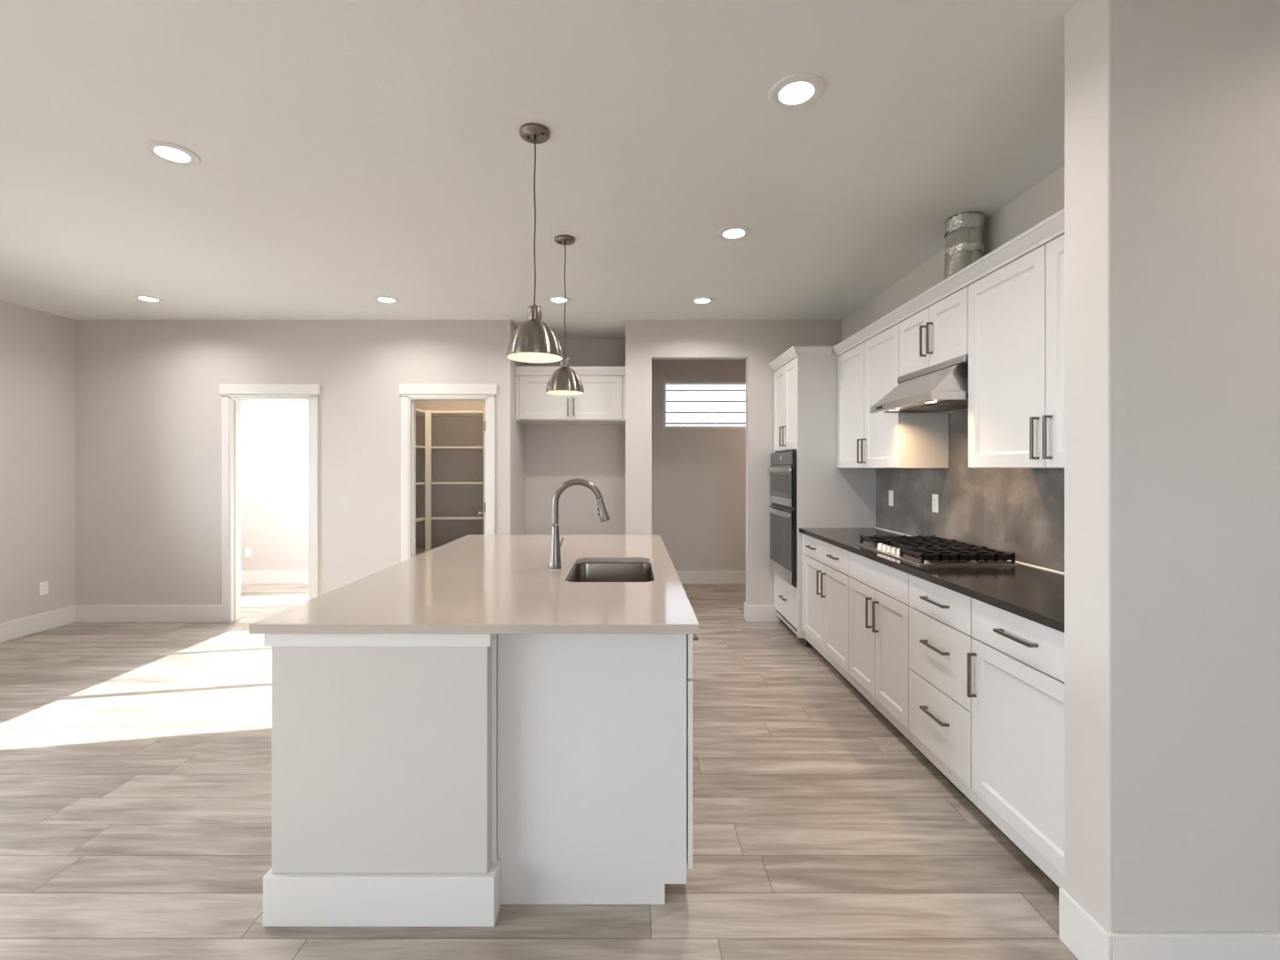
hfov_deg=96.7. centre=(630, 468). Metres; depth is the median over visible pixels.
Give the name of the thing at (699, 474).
wall
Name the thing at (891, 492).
wall outlet
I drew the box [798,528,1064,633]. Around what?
countertop
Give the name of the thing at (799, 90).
recessed light
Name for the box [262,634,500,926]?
wall
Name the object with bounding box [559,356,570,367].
socket
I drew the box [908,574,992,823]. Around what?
base cabinet
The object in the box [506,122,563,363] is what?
pendant light
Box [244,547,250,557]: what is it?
wall outlet
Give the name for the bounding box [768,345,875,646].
tall cabinet
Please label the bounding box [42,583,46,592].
receptacle
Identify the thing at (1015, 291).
upper cabinet
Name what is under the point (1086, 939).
baseboard
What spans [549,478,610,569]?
kitchen faucet
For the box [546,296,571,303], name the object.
recessed light
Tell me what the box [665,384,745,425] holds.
window
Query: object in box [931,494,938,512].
wall outlet
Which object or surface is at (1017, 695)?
base cabinet
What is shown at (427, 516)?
pantry shelving
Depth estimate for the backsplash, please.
3.13 m
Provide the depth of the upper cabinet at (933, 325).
3.01 m
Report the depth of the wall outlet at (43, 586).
4.89 m
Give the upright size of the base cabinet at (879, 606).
0.896 m
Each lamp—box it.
[888,408,901,411]
[924,400,938,403]
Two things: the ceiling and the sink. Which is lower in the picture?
the sink
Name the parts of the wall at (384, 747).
trim, baseboard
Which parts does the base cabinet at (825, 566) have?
door, pull handle, pull handle, drawer, pull handle, door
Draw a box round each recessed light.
[132,295,164,302]
[142,140,201,166]
[372,296,399,303]
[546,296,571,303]
[689,296,714,304]
[716,226,751,240]
[768,73,825,110]
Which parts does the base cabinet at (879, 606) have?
door, pull handle, pull handle, false drawer, door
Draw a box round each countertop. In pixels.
[249,535,699,634]
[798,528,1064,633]
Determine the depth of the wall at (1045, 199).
3.05 m
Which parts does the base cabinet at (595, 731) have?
drawer, door, pull handle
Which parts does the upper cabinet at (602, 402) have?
door, crown moulding, pull handle, door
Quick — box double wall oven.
[768,450,797,586]
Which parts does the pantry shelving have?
shelf, shelf, shelf, shelf, shelf, corner post, shelf, shelf, shelf, shelf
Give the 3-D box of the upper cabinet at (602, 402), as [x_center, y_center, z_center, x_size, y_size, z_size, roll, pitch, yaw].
[-0.571,-0.707,5.651,1.043,0.508,0.555,0,0,0]
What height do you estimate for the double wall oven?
1.074 m
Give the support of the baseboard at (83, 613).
attached to the wall at (148, 399)
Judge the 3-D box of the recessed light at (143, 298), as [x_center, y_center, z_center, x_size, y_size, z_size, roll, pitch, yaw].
[-3.830,-1.359,4.523,0.197,0.038,0.197,0,0,0]
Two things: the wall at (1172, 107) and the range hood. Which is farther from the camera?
the range hood
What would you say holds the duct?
on the upper cabinet at (933, 325)
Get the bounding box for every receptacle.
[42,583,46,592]
[933,497,936,508]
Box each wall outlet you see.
[39,581,48,595]
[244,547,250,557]
[889,490,893,506]
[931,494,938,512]
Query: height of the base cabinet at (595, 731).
0.899 m
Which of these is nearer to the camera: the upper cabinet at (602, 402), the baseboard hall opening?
the baseboard hall opening
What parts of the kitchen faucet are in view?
spout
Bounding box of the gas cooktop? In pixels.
[855,535,1019,565]
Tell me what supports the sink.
in the countertop at (468, 584)
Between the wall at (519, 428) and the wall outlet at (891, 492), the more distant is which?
the wall at (519, 428)
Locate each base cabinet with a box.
[497,634,698,904]
[802,533,862,695]
[849,551,925,757]
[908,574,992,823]
[966,598,1064,889]
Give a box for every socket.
[527,303,541,319]
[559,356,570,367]
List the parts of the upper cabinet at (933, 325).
door, pull handle, pull handle, crown moulding, door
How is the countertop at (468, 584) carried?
on the wall at (384, 747)
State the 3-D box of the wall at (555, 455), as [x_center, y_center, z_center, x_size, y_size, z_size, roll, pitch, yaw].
[-0.571,0.025,5.985,1.047,2.743,0.110,0,0,0]
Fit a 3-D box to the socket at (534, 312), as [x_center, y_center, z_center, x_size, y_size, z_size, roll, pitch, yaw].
[-0.384,-0.622,2.280,0.056,0.066,0.056,0,0,0]
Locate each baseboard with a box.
[0,605,75,642]
[75,605,221,622]
[240,570,308,583]
[675,570,745,583]
[1058,887,1279,959]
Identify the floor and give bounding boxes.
[0,583,1078,959]
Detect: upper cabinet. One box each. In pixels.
[515,366,625,424]
[832,312,948,468]
[890,272,969,377]
[958,208,1064,468]
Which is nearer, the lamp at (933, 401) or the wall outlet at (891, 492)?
the lamp at (933, 401)
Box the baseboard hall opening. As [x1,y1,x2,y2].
[744,601,780,622]
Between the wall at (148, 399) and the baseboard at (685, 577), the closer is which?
the wall at (148, 399)
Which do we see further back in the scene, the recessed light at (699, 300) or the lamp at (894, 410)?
the recessed light at (699, 300)
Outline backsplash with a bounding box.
[875,410,1064,574]
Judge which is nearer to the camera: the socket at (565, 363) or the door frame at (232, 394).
the socket at (565, 363)
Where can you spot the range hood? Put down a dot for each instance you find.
(942, 387)
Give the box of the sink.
[568,562,653,581]
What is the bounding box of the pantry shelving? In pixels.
[415,407,482,556]
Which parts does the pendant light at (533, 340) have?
lamp shade, cord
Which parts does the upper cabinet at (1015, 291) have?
door, crown moulding, pull handle, pull handle, door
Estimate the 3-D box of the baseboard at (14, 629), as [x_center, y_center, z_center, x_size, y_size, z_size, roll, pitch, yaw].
[-5.043,1.321,0.287,0.014,0.152,9.775,0,0,0]
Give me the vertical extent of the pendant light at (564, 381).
0.904 m
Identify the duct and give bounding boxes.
[943,210,983,279]
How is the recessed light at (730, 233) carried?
in the ceiling
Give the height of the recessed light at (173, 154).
0.038 m
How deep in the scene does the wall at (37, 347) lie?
4.84 m
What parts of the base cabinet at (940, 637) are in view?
pull handle, pull handle, pull handle, drawer, drawer, drawer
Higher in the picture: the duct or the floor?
the duct
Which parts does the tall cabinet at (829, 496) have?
door, pull handle, pull handle, drawer, door, crown moulding, panel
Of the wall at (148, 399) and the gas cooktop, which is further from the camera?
the wall at (148, 399)
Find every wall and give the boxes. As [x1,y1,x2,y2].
[0,300,75,623]
[75,320,842,622]
[240,359,745,570]
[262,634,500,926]
[512,323,525,535]
[525,338,625,535]
[842,165,1064,341]
[1064,0,1279,931]
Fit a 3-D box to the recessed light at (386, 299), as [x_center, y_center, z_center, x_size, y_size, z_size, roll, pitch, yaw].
[-1.950,-1.359,4.546,0.197,0.038,0.197,0,0,0]
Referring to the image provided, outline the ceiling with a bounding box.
[0,0,1078,338]
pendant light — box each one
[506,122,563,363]
[545,234,584,395]
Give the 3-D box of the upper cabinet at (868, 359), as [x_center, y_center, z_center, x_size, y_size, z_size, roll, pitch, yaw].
[1.739,-0.469,3.929,0.348,0.938,1.018,0,0,0]
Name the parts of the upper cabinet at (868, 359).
door, pull handle, pull handle, crown moulding, door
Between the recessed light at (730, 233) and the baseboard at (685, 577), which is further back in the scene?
the baseboard at (685, 577)
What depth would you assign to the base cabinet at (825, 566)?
3.88 m
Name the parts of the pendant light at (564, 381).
lamp shade, cord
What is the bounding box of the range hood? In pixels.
[870,354,967,413]

